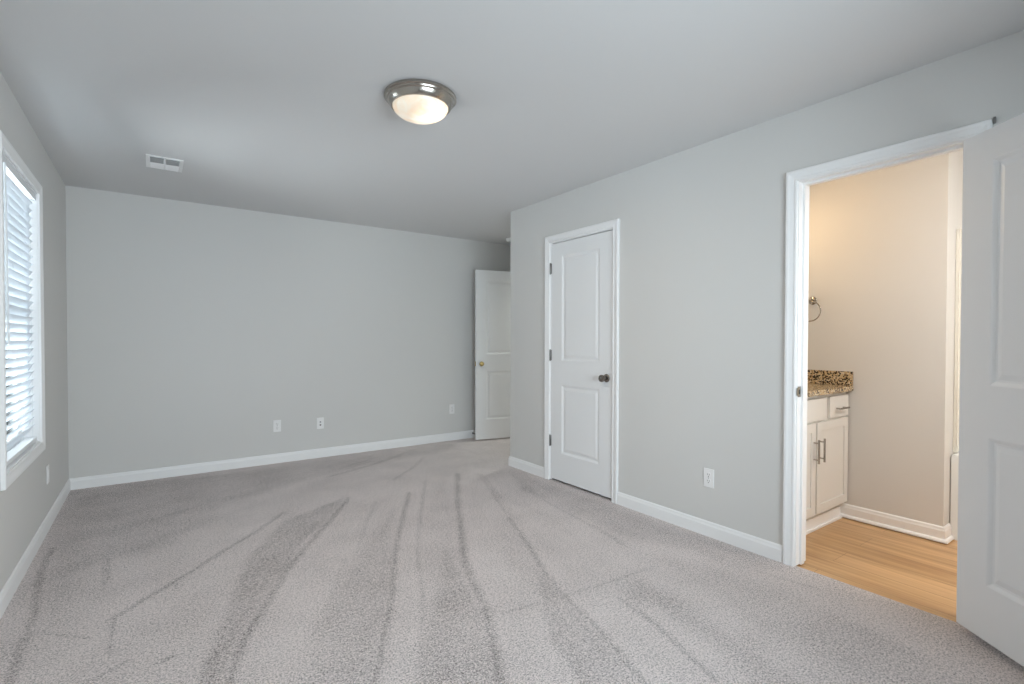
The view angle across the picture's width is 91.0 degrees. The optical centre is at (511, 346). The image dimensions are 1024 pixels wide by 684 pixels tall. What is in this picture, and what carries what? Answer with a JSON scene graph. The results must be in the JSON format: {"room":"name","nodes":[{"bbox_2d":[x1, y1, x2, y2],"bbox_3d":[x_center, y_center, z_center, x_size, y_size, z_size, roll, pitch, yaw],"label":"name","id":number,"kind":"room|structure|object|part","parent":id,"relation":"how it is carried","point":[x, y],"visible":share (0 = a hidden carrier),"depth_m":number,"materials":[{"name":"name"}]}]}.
{"room":"empty bedroom","nodes":[
{"label":"empty bedroom","id":0,"kind":"room"},
{"bbox_2d":[0,72,68,591],"bbox_3d":[-1.809,-0.026,1.442,0.150,2.440,6.550,-1,1,-36],"label":"wall","id":1,"kind":"structure","parent":0,"point":[24,505],"depth_m":3.25,"materials":[{"name":"paint"}]},
{"bbox_2d":[0,130,45,490],"bbox_3d":[-2.637,-0.166,2.618,0.166,1.608,1.026,-1,1,-36],"label":"window","id":2,"kind":"structure","parent":1,"relation":"in","point":[10,473],"depth_m":2.96,"materials":[{"name":"white plastic"}]},
{"bbox_3d":[-2.667,0.183,2.603,0.004,0.666,0.780,-1,1,-36],"label":"glass","id":3,"kind":"part","parent":2,"relation":"part of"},
{"bbox_3d":[-2.666,0.183,2.603,0.025,0.734,0.848,-1,1,-36],"label":"sash","id":4,"kind":"part","parent":2,"relation":"part of","materials":[{"name":"white plastic"}]},
{"bbox_3d":[-2.679,-0.166,2.588,0.063,1.500,0.918,-1,1,-36],"label":"frame","id":5,"kind":"part","parent":2,"relation":"part of","materials":[{"name":"white plastic"}]},
{"bbox_2d":[3,155,36,465],"bbox_3d":[-2.605,-0.169,2.641,0.074,1.476,0.894,-1,1,-36],"label":"window blind","id":6,"kind":"object","parent":2,"relation":"attached to","point":[17,193],"visible":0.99,"depth_m":2.70,"materials":[{"name":"white plastic"}]},
{"bbox_3d":[-2.615,0.557,2.646,0.048,0.024,0.886,-1,1,-36],"label":"rail","id":7,"kind":"part","parent":6,"relation":"part of","materials":[{"name":"white plastic"}]},
{"bbox_3d":[-2.817,-0.168,2.920,0.042,1.420,0.002,-1,1,-36],"label":"ladder cord","id":8,"kind":"part","parent":6,"relation":"part of","materials":[{"name":"white plastic"}]},
{"bbox_2d":[46,464,49,483],"bbox_3d":[-2.986,0.820,3.239,0.008,0.115,0.070,-1,1,-36],"label":"cable plate","id":9,"kind":"object","parent":1,"relation":"attached to","point":[47,467],"visible":1,"depth_m":3.21,"materials":[{"name":"white plastic"}]},
{"bbox_2d":[65,185,510,478],"bbox_3d":[-1.303,-0.089,5.734,5.660,2.440,0.150,-1,1,-36],"label":"wall","id":10,"kind":"structure","parent":0,"point":[193,328],"depth_m":4.79,"materials":[{"name":"paint"}]},
{"bbox_2d":[273,420,280,431],"bbox_3d":[-2.305,0.778,4.936,0.070,0.115,0.008,-1,1,-36],"label":"wall outlet","id":11,"kind":"object","parent":10,"relation":"attached to","point":[276,423],"visible":1,"depth_m":4.93,"materials":[{"name":"white plastic"}]},
{"bbox_2d":[317,417,323,428],"bbox_3d":[-1.968,0.787,5.170,0.070,0.115,0.018,-1,1,-36],"label":"plate","id":12,"kind":"object","parent":10,"relation":"attached to","point":[320,421],"visible":1,"depth_m":5.17,"materials":[{"name":"white plastic"}]},
{"bbox_2d":[449,404,453,413],"bbox_3d":[-0.724,0.750,6.064,0.070,0.115,0.008,-1,1,-36],"label":"wall outlet","id":13,"kind":"object","parent":10,"relation":"attached to","point":[451,406],"visible":1,"depth_m":6.06,"materials":[{"name":"white plastic"}]},
{"bbox_2d":[0,437,1023,683],"bbox_3d":[0.460,1.189,3.081,5.430,0.030,6.250,-1,1,-36],"label":"floor","id":14,"kind":"structure","parent":0,"point":[438,562],"depth_m":2.43,"materials":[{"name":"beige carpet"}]},
{"bbox_2d":[806,392,849,534],"bbox_3d":[1.761,0.738,3.387,0.954,0.878,0.608,-1,1,-36],"label":"vanity cabinet","id":15,"kind":"object","parent":14,"relation":"on","point":[827,421],"visible":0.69,"depth_m":3.27,"materials":[{"name":"white paint"}]},
{"bbox_3d":[1.723,0.772,3.042,0.448,0.578,0.018,-1,1,-36],"label":"door","id":16,"kind":"part","parent":15,"relation":"part of","materials":[{"name":"white paint"}]},
{"bbox_3d":[1.898,0.653,3.132,0.012,0.149,0.036,-1,1,-36],"label":"bar pull","id":17,"kind":"part","parent":15,"relation":"part of","materials":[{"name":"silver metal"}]},
{"bbox_3d":[1.907,0.398,3.167,0.298,0.138,0.018,-1,1,-36],"label":"false drawer","id":18,"kind":"part","parent":15,"relation":"part of","materials":[{"name":"white paint"}]},
{"bbox_3d":[1.961,0.652,3.177,0.012,0.149,0.036,-1,1,-36],"label":"bar pull","id":19,"kind":"part","parent":15,"relation":"part of","materials":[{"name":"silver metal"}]},
{"bbox_2d":[807,370,852,396],"bbox_3d":[1.759,0.234,3.383,0.954,0.130,0.598,-1,1,-36],"label":"countertop","id":20,"kind":"structure","parent":15,"relation":"on","point":[820,382],"depth_m":3.45,"materials":[{"name":"stone"}]},
{"bbox_3d":[2.106,0.769,3.316,0.454,0.578,0.018,-1,1,-36],"label":"door","id":21,"kind":"part","parent":15,"relation":"part of","materials":[{"name":"white paint"}]},
{"bbox_3d":[2.178,0.396,3.361,0.280,0.138,0.018,-1,1,-36],"label":"drawer","id":22,"kind":"part","parent":15,"relation":"part of","materials":[{"name":"white paint"}]},
{"bbox_2d":[950,452,958,539],"bbox_3d":[3.450,0.927,2.695,0.763,0.525,1.525,-1,1,-36],"label":"bathtub","id":23,"kind":"object","parent":14,"relation":"on","point":[955,457],"visible":0.17,"depth_m":3.08,"materials":[{"name":"white plastic"}]},
{"bbox_2d":[953,228,961,452],"bbox_3d":[3.471,-0.029,2.697,0.711,1.384,1.529,-1,1,-36],"label":"tub surround","id":24,"kind":"object","parent":23,"relation":"on","point":[958,231],"visible":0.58,"depth_m":3.11,"materials":[{"name":"white"}]},
{"bbox_2d":[0,0,1023,244],"bbox_3d":[0.496,-1.316,3.067,5.810,0.100,6.550,-1,1,-36],"label":"ceiling","id":25,"kind":"structure","parent":0,"point":[269,106],"depth_m":2.41,"materials":[{"name":"white paint"}]},
{"bbox_2d":[146,154,183,172],"bbox_3d":[-2.417,-1.272,3.501,0.212,0.012,0.292,-1,1,-36],"label":"ceiling vent","id":26,"kind":"object","parent":25,"relation":"in","point":[152,161],"visible":1,"depth_m":3.48,"materials":[{"name":"white plastic"}]},
{"bbox_2d":[384,78,455,124],"bbox_3d":[-0.461,-1.201,2.533,0.360,0.118,0.360,-1,1,-36],"label":"ceiling lamp","id":27,"kind":"object","parent":25,"relation":"attached to","point":[417,101],"visible":1,"depth_m":2.44,"materials":[{"name":"white glass"}]},
{"bbox_3d":[-0.461,-1.178,2.534,0.276,0.072,0.276,-1,1,-36],"label":"lamp shade","id":28,"kind":"part","parent":27,"relation":"part of","materials":[{"name":"white glass"}]},
{"bbox_2d":[510,30,1023,544],"bbox_3d":[1.440,-0.042,2.901,0.115,2.440,4.850,-1,1,-36],"label":"wall","id":29,"kind":"structure","parent":0,"point":[702,228],"depth_m":3.08,"materials":[{"name":"paint"}]},
{"bbox_2d":[0,430,953,618],"bbox_3d":[0.099,1.131,2.822,4.543,0.092,6.250,-1,1,-36],"label":"baseboard","id":30,"kind":"structure","parent":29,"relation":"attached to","point":[9,589],"depth_m":3.43,"materials":[{"name":"white paint"}]},
{"bbox_2d":[508,456,543,477],"bbox_3d":[0.558,1.100,4.949,1.068,0.092,0.547,-1,1,-36],"label":"baseboard","id":31,"kind":"structure","parent":29,"relation":"attached to","point":[514,462],"depth_m":4.63,"materials":[{"name":"white paint"}]},
{"bbox_2d":[549,230,612,497],"bbox_3d":[0.528,0.131,4.058,0.106,2.017,0.726,-1,1,-36],"label":"door","id":32,"kind":"structure","parent":29,"relation":"in","point":[581,269],"depth_m":4.04,"materials":[{"name":"white paint"}]},
{"bbox_3d":[0.690,0.238,3.803,0.071,0.064,0.064,-1,1,-36],"label":"knob","id":33,"kind":"part","parent":32,"relation":"part of","materials":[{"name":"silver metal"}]},
{"bbox_2d":[544,219,618,503],"bbox_3d":[0.582,0.105,4.090,0.133,2.107,0.848,-1,1,-36],"label":"door frame","id":34,"kind":"structure","parent":29,"relation":"attached to","point":[610,225],"depth_m":3.86,"materials":[{"name":"white paint"}]},
{"bbox_2d":[704,468,713,487],"bbox_3d":[1.218,0.812,3.116,0.008,0.115,0.070,-1,1,-36],"label":"wall outlet","id":35,"kind":"object","parent":29,"relation":"attached to","point":[708,473],"visible":1,"depth_m":3.11,"materials":[{"name":"white plastic"}]},
{"bbox_2d":[782,119,992,566],"bbox_3d":[1.772,0.126,2.437,0.151,2.119,0.817,-1,1,-36],"label":"door frame","id":36,"kind":"structure","parent":29,"relation":"attached to","point":[798,182],"depth_m":2.70,"materials":[{"name":"white paint"}]},
{"bbox_3d":[1.537,0.241,2.696,0.038,0.056,0.005,-1,1,-36],"label":"strike plate","id":37,"kind":"part","parent":36,"relation":"part of","materials":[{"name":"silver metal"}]},
{"bbox_2d":[956,113,1023,666],"bbox_3d":[1.882,0.156,1.772,0.177,2.016,0.692,0,1,2],"label":"door","id":38,"kind":"structure","parent":29,"relation":"in","point":[990,539],"depth_m":1.96,"materials":[{"name":"white paint"}]},
{"bbox_2d":[808,152,954,526],"bbox_3d":[2.302,-0.050,3.543,0.115,2.440,1.205,-1,1,-36],"label":"wall","id":39,"kind":"structure","parent":0,"point":[881,240],"depth_m":3.24,"materials":[{"name":"white paint"}]},
{"bbox_2d":[808,297,820,321],"bbox_3d":[2.146,-0.270,3.612,0.056,0.181,0.152,-1,1,-36],"label":"towel ring","id":40,"kind":"object","parent":39,"relation":"attached to","point":[812,300],"visible":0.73,"depth_m":3.60,"materials":[{"name":"grey metal"}]},
{"bbox_3d":[2.146,-0.331,3.611,0.056,0.058,0.058,-1,1,-36],"label":"mounting post","id":41,"kind":"part","parent":40,"relation":"part of","materials":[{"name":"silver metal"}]},
{"bbox_2d":[949,150,962,522],"bbox_3d":[3.024,-0.046,3.389,0.880,2.440,0.115,-1,1,-36],"label":"wall","id":42,"kind":"structure","parent":0,"point":[958,162],"depth_m":3.11,"materials":[{"name":"white paint"}]},
{"bbox_3d":[1.023,-0.079,5.336,0.115,2.440,3.200,-1,1,-36],"label":"wall","id":43,"kind":"structure","parent":0,"visible":0},
{"bbox_2d":[475,270,510,439],"bbox_3d":[-0.103,0.096,6.182,0.745,2.033,0.177,0,1,-23],"label":"door","id":44,"kind":"structure","parent":43,"relation":"in","point":[492,288],"depth_m":6.09,"materials":[{"name":"white paint"}]}
]}

